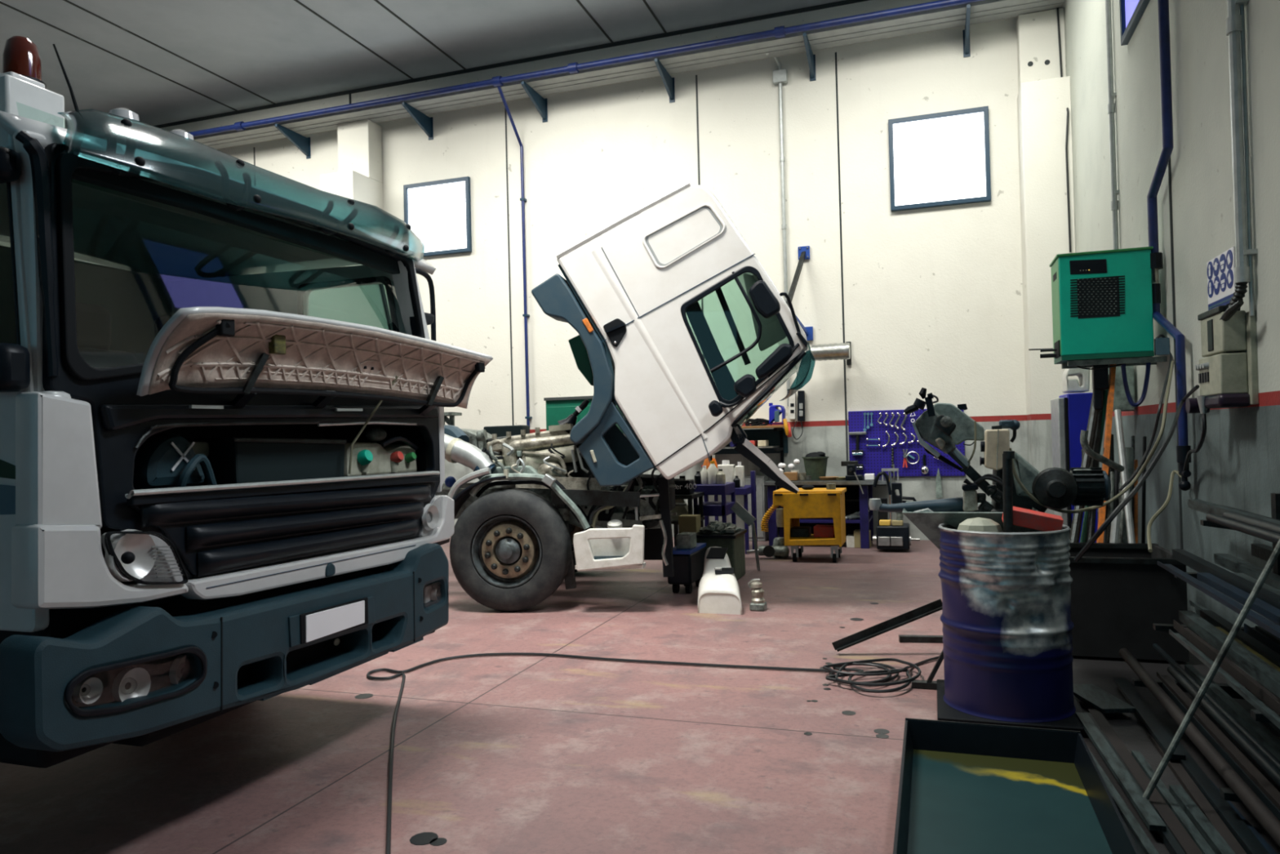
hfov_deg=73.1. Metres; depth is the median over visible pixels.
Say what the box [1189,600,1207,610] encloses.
bar
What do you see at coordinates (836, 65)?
trim
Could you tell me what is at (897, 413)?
s-shaped spanner
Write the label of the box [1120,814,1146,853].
bar
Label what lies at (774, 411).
canister
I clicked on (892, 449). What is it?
chain
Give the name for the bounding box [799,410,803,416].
outlet
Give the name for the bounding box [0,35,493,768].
truck
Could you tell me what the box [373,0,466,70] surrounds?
trim
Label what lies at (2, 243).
wall
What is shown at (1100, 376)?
gun
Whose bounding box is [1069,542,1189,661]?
bin
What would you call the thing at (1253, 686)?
bar
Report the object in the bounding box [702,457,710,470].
spray can
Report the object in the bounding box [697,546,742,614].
bumper cover
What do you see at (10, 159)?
mirror
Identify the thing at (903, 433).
curved spanner
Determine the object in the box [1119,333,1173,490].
cable
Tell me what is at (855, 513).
tool
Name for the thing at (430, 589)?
fog lamp
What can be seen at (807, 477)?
metal part
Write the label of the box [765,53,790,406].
conduit
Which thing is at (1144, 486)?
rod
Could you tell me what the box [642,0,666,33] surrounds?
trim
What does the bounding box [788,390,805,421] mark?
wall switches
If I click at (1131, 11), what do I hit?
window
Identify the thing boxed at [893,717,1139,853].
drip tray
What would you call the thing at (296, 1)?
trim
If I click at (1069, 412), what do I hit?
locker
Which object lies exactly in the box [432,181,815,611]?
truck
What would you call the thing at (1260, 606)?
bar
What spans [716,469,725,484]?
bottle
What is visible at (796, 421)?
cord
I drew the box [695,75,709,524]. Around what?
trim
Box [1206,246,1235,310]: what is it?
safety sign
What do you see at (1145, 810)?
plank
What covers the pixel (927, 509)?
metal offcut
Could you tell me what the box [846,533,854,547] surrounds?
box
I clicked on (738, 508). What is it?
metal strip
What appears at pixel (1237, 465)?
wall
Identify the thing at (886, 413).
s-shaped spanner
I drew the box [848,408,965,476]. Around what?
pegboard
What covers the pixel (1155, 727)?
plank
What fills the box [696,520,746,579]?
waste bin
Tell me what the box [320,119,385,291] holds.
pillar
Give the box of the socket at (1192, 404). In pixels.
[1185,397,1209,413]
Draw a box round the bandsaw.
[868,387,1111,688]
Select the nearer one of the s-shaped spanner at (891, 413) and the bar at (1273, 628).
the bar at (1273, 628)
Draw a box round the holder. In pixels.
[848,431,866,469]
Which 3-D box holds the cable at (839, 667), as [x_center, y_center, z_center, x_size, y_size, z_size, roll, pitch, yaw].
[-0.096,1.429,4.950,3.767,0.057,2.413,-1,-1,-38]
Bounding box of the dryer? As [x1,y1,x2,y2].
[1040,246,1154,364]
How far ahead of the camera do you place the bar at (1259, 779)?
3.38 m
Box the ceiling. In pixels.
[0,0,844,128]
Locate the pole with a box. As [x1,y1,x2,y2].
[1142,538,1279,799]
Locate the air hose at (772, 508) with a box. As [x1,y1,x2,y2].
[760,504,778,531]
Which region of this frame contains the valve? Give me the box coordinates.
[747,578,767,611]
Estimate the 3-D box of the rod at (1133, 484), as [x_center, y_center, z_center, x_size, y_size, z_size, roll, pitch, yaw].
[3.541,0.877,6.202,0.031,0.975,0.399,-2,-1,30]
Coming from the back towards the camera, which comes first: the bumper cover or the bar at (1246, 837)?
the bumper cover
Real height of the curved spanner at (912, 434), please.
0.136 m
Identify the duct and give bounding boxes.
[810,342,850,360]
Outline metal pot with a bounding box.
[772,537,789,558]
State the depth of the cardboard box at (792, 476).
10.64 m
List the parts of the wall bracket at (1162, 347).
arm, plate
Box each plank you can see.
[1073,683,1135,713]
[1075,711,1166,831]
[1113,677,1186,759]
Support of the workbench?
on the floor
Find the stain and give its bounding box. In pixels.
[354,602,889,845]
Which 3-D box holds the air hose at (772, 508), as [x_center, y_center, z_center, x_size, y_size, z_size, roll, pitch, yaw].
[1.468,1.000,9.636,0.253,0.335,0.084,-2,-1,19]
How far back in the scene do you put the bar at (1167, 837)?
2.88 m
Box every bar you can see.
[831,598,942,651]
[898,634,942,643]
[1084,711,1186,853]
[1088,708,1202,853]
[1088,748,1159,853]
[1119,648,1279,846]
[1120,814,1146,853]
[1131,750,1215,853]
[1148,733,1246,853]
[1152,643,1279,769]
[1155,715,1270,853]
[1156,671,1279,810]
[1157,560,1279,638]
[1162,683,1279,820]
[1167,665,1279,786]
[1168,629,1279,728]
[1168,784,1235,853]
[1172,548,1279,608]
[1173,619,1279,715]
[1178,609,1279,697]
[1184,664,1279,760]
[1188,499,1279,524]
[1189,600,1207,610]
[1196,572,1279,625]
[1200,609,1279,667]
[1203,675,1279,745]
[1205,513,1279,543]
[1211,781,1277,853]
[1213,553,1279,590]
[1214,626,1279,671]
[1222,505,1279,520]
[1222,511,1279,533]
[1225,782,1279,851]
[1231,572,1279,595]
[1244,622,1279,654]
[1251,708,1279,737]
[1254,626,1279,644]
[1256,680,1279,698]
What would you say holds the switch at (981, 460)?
attached to the bandsaw
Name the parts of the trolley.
leg, leg, leg, leg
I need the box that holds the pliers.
[902,448,907,467]
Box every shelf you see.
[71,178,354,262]
[710,425,791,471]
[790,533,835,539]
[844,497,859,501]
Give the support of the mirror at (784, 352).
attached to the truck at (577, 497)
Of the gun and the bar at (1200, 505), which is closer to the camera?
the bar at (1200, 505)
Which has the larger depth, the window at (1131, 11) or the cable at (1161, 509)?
the window at (1131, 11)
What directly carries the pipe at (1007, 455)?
in the drum at (1008, 625)
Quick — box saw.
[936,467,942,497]
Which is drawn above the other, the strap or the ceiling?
the ceiling
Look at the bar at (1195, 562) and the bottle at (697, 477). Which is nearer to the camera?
the bar at (1195, 562)
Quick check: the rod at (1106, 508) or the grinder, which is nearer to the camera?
the rod at (1106, 508)
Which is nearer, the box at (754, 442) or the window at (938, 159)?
the window at (938, 159)
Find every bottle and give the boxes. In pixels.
[693,471,701,484]
[700,465,707,484]
[707,461,717,484]
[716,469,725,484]
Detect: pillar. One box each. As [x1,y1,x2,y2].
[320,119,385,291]
[1016,7,1078,514]
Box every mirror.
[0,146,21,183]
[0,342,30,392]
[708,400,723,416]
[755,343,792,378]
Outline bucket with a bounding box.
[802,451,828,479]
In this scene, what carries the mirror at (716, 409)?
attached to the truck at (577, 497)
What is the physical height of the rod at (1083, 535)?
1.777 m
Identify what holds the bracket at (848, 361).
attached to the wall at (933, 296)
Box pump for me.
[872,468,919,550]
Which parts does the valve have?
lever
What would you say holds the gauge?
hanging from the pegboard
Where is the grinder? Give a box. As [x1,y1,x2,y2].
[746,545,789,557]
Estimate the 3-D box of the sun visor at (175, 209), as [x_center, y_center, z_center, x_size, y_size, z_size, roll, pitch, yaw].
[-1.679,-0.906,3.702,0.300,0.050,1.814,-2,-1,19]
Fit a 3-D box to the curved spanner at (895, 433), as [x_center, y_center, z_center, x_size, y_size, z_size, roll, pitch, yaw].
[3.239,0.155,10.987,0.096,0.190,0.048,-2,-1,19]
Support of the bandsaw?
on the floor
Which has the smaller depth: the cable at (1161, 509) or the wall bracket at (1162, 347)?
the cable at (1161, 509)
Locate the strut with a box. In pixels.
[786,245,813,340]
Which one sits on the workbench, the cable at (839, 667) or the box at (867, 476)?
the box at (867, 476)
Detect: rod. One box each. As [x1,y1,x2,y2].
[1069,392,1099,542]
[1080,374,1109,542]
[1085,389,1103,542]
[1096,364,1115,542]
[1102,447,1111,542]
[1106,471,1115,542]
[1109,511,1120,542]
[1110,434,1115,509]
[1114,408,1135,542]
[1114,469,1119,508]
[1118,447,1125,542]
[1122,447,1133,542]
[1131,435,1134,479]
[1132,484,1133,524]
[1133,459,1137,542]
[1141,436,1146,542]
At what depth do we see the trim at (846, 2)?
12.67 m
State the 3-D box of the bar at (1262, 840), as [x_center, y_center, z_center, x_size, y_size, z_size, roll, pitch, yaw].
[1.959,1.368,2.561,0.030,0.020,2.109,-2,-1,16]
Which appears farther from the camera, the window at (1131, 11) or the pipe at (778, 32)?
the pipe at (778, 32)
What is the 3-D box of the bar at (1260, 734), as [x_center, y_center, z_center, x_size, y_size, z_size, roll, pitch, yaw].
[2.199,1.234,2.622,0.030,0.040,3.818,-2,-1,19]
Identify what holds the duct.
attached to the bracket at (848, 361)
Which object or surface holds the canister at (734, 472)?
on the side table
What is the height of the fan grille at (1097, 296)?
0.292 m
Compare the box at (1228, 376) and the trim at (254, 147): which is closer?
the box at (1228, 376)
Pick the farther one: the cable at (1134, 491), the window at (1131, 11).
the window at (1131, 11)
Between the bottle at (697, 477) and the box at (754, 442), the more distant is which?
the box at (754, 442)
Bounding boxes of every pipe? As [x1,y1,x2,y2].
[187,0,985,426]
[1002,450,1014,532]
[1146,0,1191,490]
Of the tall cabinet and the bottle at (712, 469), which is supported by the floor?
the tall cabinet
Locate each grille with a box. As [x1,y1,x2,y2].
[129,481,435,577]
[1076,275,1119,318]
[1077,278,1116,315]
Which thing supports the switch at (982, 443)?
attached to the bandsaw
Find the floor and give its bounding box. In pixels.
[0,536,1279,853]
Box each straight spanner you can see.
[862,412,866,431]
[866,412,869,428]
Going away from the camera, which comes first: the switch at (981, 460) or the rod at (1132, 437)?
the switch at (981, 460)
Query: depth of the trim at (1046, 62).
10.28 m
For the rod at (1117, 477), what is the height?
1.057 m
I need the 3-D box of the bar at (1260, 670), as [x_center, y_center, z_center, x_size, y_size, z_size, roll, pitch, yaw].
[2.138,0.949,2.530,0.060,0.050,3.891,-2,-1,19]
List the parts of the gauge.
stem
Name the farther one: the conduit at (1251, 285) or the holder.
the holder
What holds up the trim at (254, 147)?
attached to the wall at (933, 296)
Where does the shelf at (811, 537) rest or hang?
on the cart at (815, 503)
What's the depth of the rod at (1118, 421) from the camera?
6.00 m
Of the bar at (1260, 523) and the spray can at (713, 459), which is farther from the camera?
the spray can at (713, 459)
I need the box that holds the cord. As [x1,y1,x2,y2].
[792,421,803,439]
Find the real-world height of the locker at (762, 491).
0.847 m
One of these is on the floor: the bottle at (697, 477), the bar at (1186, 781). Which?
the bar at (1186, 781)
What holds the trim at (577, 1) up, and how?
attached to the ceiling
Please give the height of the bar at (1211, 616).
0.050 m
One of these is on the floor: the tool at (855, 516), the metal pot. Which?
the metal pot
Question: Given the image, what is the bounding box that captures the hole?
[1027,61,1033,66]
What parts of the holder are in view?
stem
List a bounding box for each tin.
[826,483,835,489]
[835,476,845,479]
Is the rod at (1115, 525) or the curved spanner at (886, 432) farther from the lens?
the curved spanner at (886, 432)
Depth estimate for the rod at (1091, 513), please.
6.36 m
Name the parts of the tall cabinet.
door, door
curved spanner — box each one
[882,431,889,448]
[890,431,898,446]
[899,432,906,445]
[907,433,915,444]
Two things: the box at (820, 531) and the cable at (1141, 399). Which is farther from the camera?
the box at (820, 531)
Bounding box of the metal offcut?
[914,507,933,511]
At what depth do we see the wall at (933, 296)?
11.54 m
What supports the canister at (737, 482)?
on the side table
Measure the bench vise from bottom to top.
0.383 m
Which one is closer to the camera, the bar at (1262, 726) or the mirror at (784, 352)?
the bar at (1262, 726)
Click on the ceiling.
(277, 51)
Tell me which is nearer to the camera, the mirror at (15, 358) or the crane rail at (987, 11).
the mirror at (15, 358)
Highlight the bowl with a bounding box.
[364,427,386,441]
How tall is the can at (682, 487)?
0.189 m
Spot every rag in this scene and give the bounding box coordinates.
[782,418,788,435]
[786,422,791,437]
[801,484,814,489]
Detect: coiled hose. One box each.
[745,418,759,426]
[752,417,772,426]
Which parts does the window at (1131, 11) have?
pane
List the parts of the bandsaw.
stop knob, tension knob, handle, grip post, guard shadow plate, saw arm, vice handle, arm, motor, drive motor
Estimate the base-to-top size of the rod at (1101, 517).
1.914 m
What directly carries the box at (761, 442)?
on the wall shelf at (777, 438)
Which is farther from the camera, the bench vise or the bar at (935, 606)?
the bench vise
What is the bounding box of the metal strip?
[730,501,760,570]
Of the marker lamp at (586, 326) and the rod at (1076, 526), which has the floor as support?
the rod at (1076, 526)
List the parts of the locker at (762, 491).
door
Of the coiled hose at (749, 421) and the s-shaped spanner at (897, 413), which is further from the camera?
the coiled hose at (749, 421)
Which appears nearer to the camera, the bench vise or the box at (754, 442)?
the bench vise
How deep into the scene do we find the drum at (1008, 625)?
4.02 m
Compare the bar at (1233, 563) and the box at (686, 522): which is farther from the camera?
the box at (686, 522)
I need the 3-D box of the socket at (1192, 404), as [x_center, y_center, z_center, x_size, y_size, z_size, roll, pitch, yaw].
[3.207,-0.123,4.967,0.100,0.088,0.090,-2,-1,19]
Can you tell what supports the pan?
on the workbench
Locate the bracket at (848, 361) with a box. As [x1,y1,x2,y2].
[845,341,851,364]
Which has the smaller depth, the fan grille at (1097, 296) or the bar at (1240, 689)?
the bar at (1240, 689)
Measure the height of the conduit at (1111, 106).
4.680 m
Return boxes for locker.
[744,475,768,541]
[1050,392,1097,542]
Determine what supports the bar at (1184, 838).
on the floor
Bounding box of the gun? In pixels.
[1091,364,1108,409]
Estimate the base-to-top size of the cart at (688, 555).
0.519 m
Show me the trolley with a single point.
(722, 508)
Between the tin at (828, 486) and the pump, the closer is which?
the tin at (828, 486)
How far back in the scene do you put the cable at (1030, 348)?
6.64 m
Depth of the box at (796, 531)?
9.49 m
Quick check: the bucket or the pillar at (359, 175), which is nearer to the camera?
the bucket
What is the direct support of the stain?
on the floor
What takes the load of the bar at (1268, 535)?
on the rack
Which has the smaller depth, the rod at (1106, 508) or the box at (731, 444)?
the rod at (1106, 508)
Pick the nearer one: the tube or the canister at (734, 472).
the tube
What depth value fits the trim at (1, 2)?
12.16 m
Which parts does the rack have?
arm, arm, arm, arm, arm, rail, arm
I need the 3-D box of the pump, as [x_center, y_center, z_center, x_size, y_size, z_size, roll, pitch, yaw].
[2.978,0.942,10.062,0.522,0.928,0.425,-2,-1,19]
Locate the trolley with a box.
[693,482,736,526]
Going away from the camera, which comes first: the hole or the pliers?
the hole
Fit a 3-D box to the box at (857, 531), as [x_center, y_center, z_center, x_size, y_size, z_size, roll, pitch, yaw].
[2.687,1.348,10.436,0.187,0.200,0.200,-2,-1,19]
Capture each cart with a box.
[667,532,706,593]
[773,487,846,562]
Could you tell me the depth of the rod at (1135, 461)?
6.21 m
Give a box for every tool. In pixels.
[845,511,857,516]
[845,511,859,519]
[848,514,859,519]
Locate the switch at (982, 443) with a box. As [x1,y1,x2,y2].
[980,441,985,451]
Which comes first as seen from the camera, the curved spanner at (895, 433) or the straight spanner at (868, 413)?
the curved spanner at (895, 433)
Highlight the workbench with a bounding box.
[764,476,887,548]
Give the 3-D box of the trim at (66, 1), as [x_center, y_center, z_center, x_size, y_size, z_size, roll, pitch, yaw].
[-8.774,-5.312,5.883,0.028,0.022,17.500,-2,-1,19]
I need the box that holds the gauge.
[920,454,929,474]
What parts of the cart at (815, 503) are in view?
panel, fork arm, panel, lid, panel, fork arm, panel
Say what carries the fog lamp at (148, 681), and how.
attached to the truck at (222, 450)
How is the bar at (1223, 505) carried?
on the rack
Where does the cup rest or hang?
on the workbench
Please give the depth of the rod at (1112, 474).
6.07 m
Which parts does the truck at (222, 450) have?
box lid, door, corner panel, seat, seat, bulb, seat, hinge plate, header panel, panel, hinge arm, panel, hinge frame, hinge arm, plate frame, number plate, prop rod, coolant tank, mirror arm, hinge arm, hinge plate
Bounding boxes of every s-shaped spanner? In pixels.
[877,412,881,424]
[883,412,888,426]
[888,412,894,427]
[894,412,900,429]
[900,412,906,431]
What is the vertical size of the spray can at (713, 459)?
0.310 m
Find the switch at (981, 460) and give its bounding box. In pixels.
[979,457,984,464]
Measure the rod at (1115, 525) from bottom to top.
0.800 m
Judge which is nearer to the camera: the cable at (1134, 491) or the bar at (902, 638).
the cable at (1134, 491)
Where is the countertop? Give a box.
[764,476,887,486]
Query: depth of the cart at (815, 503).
9.28 m
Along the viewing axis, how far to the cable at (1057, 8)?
9.93 m
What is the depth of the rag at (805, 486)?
9.48 m
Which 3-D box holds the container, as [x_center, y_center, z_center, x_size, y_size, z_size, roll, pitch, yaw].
[3.688,-0.415,7.310,0.185,0.245,0.250,-2,-1,19]
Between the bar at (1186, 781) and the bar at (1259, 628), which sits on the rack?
the bar at (1259, 628)
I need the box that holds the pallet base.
[936,679,1088,737]
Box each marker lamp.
[108,107,139,120]
[169,128,194,140]
[582,318,594,332]
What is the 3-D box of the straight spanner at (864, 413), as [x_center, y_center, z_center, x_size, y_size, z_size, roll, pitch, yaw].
[2.891,-0.065,11.111,0.044,0.243,0.037,-2,-1,19]
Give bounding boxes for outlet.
[799,403,803,408]
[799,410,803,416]
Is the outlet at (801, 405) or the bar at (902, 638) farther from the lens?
the outlet at (801, 405)
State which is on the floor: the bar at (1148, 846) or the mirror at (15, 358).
the bar at (1148, 846)
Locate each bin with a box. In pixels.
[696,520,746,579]
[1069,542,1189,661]
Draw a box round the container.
[1062,367,1089,393]
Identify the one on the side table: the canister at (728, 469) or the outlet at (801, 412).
the canister at (728, 469)
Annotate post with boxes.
[750,471,757,549]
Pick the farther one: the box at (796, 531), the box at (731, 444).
the box at (731, 444)
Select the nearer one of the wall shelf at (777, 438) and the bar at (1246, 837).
the bar at (1246, 837)
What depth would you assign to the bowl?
4.31 m
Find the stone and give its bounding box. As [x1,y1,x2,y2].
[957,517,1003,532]
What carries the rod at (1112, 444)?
on the floor
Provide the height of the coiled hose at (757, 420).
0.110 m
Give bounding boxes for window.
[403,176,471,257]
[888,106,991,211]
[1119,0,1150,45]
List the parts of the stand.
leg, leg, leg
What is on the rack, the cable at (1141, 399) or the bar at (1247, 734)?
the bar at (1247, 734)
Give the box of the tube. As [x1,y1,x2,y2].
[1080,430,1124,471]
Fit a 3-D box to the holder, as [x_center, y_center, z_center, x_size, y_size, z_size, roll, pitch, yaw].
[2.806,0.306,11.119,0.220,0.482,0.065,-2,-1,19]
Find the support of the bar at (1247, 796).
on the rack
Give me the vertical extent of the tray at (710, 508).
0.120 m
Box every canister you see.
[717,460,735,482]
[733,465,736,478]
[733,475,740,488]
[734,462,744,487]
[768,403,785,424]
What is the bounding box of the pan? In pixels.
[818,476,838,479]
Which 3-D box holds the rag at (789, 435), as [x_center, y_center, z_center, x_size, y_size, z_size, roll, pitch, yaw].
[1.889,0.035,10.967,0.070,0.191,0.152,-2,-1,4]
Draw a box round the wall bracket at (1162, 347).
[1061,337,1169,368]
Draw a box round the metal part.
[804,475,811,479]
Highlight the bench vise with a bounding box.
[840,460,863,493]
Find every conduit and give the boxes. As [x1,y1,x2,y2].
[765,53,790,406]
[1105,0,1119,249]
[1225,0,1257,310]
[1239,4,1254,315]
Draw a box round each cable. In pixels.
[366,652,939,853]
[1009,360,1174,513]
[1028,348,1048,350]
[1056,7,1071,252]
[1073,385,1199,561]
[1076,363,1126,369]
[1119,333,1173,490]
[1120,362,1151,406]
[1146,470,1181,552]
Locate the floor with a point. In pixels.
(509, 753)
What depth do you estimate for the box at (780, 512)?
9.60 m
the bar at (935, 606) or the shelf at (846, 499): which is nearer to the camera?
the bar at (935, 606)
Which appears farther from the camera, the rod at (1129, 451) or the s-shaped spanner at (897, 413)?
the s-shaped spanner at (897, 413)
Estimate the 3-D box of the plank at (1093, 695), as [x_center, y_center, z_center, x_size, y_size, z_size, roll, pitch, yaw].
[2.272,1.345,4.294,0.160,0.020,0.406,-1,-1,0]
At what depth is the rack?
4.18 m
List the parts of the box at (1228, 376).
switch knob, handle lever, plate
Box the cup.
[798,472,806,479]
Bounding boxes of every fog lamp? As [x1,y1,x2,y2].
[64,645,207,716]
[422,582,437,603]
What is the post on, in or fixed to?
on the floor
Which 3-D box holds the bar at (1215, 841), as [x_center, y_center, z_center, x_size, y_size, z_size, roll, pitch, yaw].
[1.794,1.364,2.504,0.040,0.035,1.573,-2,-1,17]
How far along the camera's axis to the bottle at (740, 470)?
10.23 m
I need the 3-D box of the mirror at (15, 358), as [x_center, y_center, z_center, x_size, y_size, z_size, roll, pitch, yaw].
[-1.902,-0.172,2.544,0.200,0.140,0.100,-2,-1,19]
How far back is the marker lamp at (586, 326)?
6.85 m
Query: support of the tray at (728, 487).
on the trolley
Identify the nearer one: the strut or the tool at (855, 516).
the tool at (855, 516)
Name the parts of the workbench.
leg, leg, panel, leg, leg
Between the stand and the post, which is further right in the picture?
the post
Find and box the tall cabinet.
[543,395,623,433]
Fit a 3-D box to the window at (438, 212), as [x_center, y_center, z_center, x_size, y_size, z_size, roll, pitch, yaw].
[-3.084,-3.180,13.169,1.134,1.126,0.090,-2,-1,19]
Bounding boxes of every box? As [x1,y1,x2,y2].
[678,514,701,533]
[729,440,737,446]
[749,440,757,446]
[757,440,768,446]
[783,471,798,480]
[791,526,811,537]
[813,524,835,537]
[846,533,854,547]
[853,528,871,547]
[864,473,874,479]
[1001,506,1063,531]
[1108,365,1135,411]
[1185,299,1258,413]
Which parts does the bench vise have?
handle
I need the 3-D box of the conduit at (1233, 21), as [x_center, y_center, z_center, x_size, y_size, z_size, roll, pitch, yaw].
[3.099,-3.107,4.571,0.124,5.006,0.125,-2,-1,19]
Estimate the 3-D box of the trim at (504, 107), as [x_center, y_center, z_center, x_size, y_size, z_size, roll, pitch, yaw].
[-1.913,-1.585,12.794,0.024,6.350,0.014,-2,-1,19]
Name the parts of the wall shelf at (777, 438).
panel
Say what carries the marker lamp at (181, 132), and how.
attached to the truck at (222, 450)
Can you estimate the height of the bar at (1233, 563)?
0.050 m
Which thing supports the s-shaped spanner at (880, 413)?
hanging from the pegboard
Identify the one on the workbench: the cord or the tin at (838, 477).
the tin at (838, 477)
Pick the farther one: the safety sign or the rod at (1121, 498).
the rod at (1121, 498)
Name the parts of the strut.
plate, plate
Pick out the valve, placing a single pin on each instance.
(758, 603)
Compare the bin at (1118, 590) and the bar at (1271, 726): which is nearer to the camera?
the bar at (1271, 726)
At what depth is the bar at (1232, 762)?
3.18 m
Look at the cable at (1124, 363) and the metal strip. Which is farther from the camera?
the metal strip
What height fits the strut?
1.243 m
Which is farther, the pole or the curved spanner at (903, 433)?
the curved spanner at (903, 433)
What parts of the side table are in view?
leg, leg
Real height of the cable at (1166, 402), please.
0.885 m
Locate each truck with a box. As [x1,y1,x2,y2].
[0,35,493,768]
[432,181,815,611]
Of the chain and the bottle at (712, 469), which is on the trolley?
the bottle at (712, 469)
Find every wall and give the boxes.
[0,241,10,247]
[74,0,1027,540]
[1062,0,1279,679]
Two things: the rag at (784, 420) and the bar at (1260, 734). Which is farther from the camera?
the rag at (784, 420)
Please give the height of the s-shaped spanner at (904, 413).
0.239 m
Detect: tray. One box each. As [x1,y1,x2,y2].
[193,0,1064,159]
[693,482,734,494]
[693,501,734,515]
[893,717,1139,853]
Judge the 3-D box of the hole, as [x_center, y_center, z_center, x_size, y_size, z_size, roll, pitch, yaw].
[4.672,-4.341,10.341,0.060,0.058,0.016,-2,-1,19]
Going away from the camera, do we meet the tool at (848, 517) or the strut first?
the tool at (848, 517)
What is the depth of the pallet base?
4.03 m
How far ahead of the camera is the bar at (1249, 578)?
3.85 m
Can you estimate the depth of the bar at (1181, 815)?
3.07 m
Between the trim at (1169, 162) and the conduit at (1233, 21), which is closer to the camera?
the conduit at (1233, 21)
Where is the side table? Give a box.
[714,484,756,554]
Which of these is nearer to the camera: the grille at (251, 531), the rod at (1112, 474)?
the grille at (251, 531)
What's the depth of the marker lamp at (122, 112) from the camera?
2.96 m
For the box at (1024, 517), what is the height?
0.137 m
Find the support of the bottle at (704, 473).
on the trolley
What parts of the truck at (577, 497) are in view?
bracket plate, frame rail, plate, frame rail, gear lever, gusset plate, door handle, recess frame, nose panel, seat, mirror arm, frame, seat, wide mirror arm, mirror arm, grab rail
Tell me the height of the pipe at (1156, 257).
6.024 m
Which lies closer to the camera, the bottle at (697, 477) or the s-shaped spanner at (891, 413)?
the bottle at (697, 477)
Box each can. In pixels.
[674,475,696,494]
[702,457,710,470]
[711,454,717,468]
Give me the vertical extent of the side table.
0.771 m
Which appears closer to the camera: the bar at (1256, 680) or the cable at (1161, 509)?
the bar at (1256, 680)
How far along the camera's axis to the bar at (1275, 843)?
2.95 m
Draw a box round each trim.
[0,1,238,111]
[62,0,275,104]
[154,0,870,128]
[253,146,255,165]
[293,0,413,79]
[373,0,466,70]
[504,106,514,425]
[575,0,613,43]
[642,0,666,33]
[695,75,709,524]
[835,52,848,475]
[1044,59,1049,65]
[1168,156,1183,549]
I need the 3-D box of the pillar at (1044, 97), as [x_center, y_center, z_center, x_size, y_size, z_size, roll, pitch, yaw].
[4.845,-1.785,10.242,0.524,6.350,0.500,-2,-1,19]
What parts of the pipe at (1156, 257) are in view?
valve lever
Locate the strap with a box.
[906,451,919,464]
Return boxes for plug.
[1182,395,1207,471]
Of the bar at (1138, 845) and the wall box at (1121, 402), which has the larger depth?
the wall box at (1121, 402)
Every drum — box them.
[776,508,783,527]
[937,522,1075,722]
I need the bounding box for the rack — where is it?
[1132,493,1279,802]
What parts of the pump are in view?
chrome rod, tank, motor frame, lever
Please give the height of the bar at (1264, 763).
0.040 m
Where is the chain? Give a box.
[891,448,895,482]
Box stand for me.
[671,491,704,546]

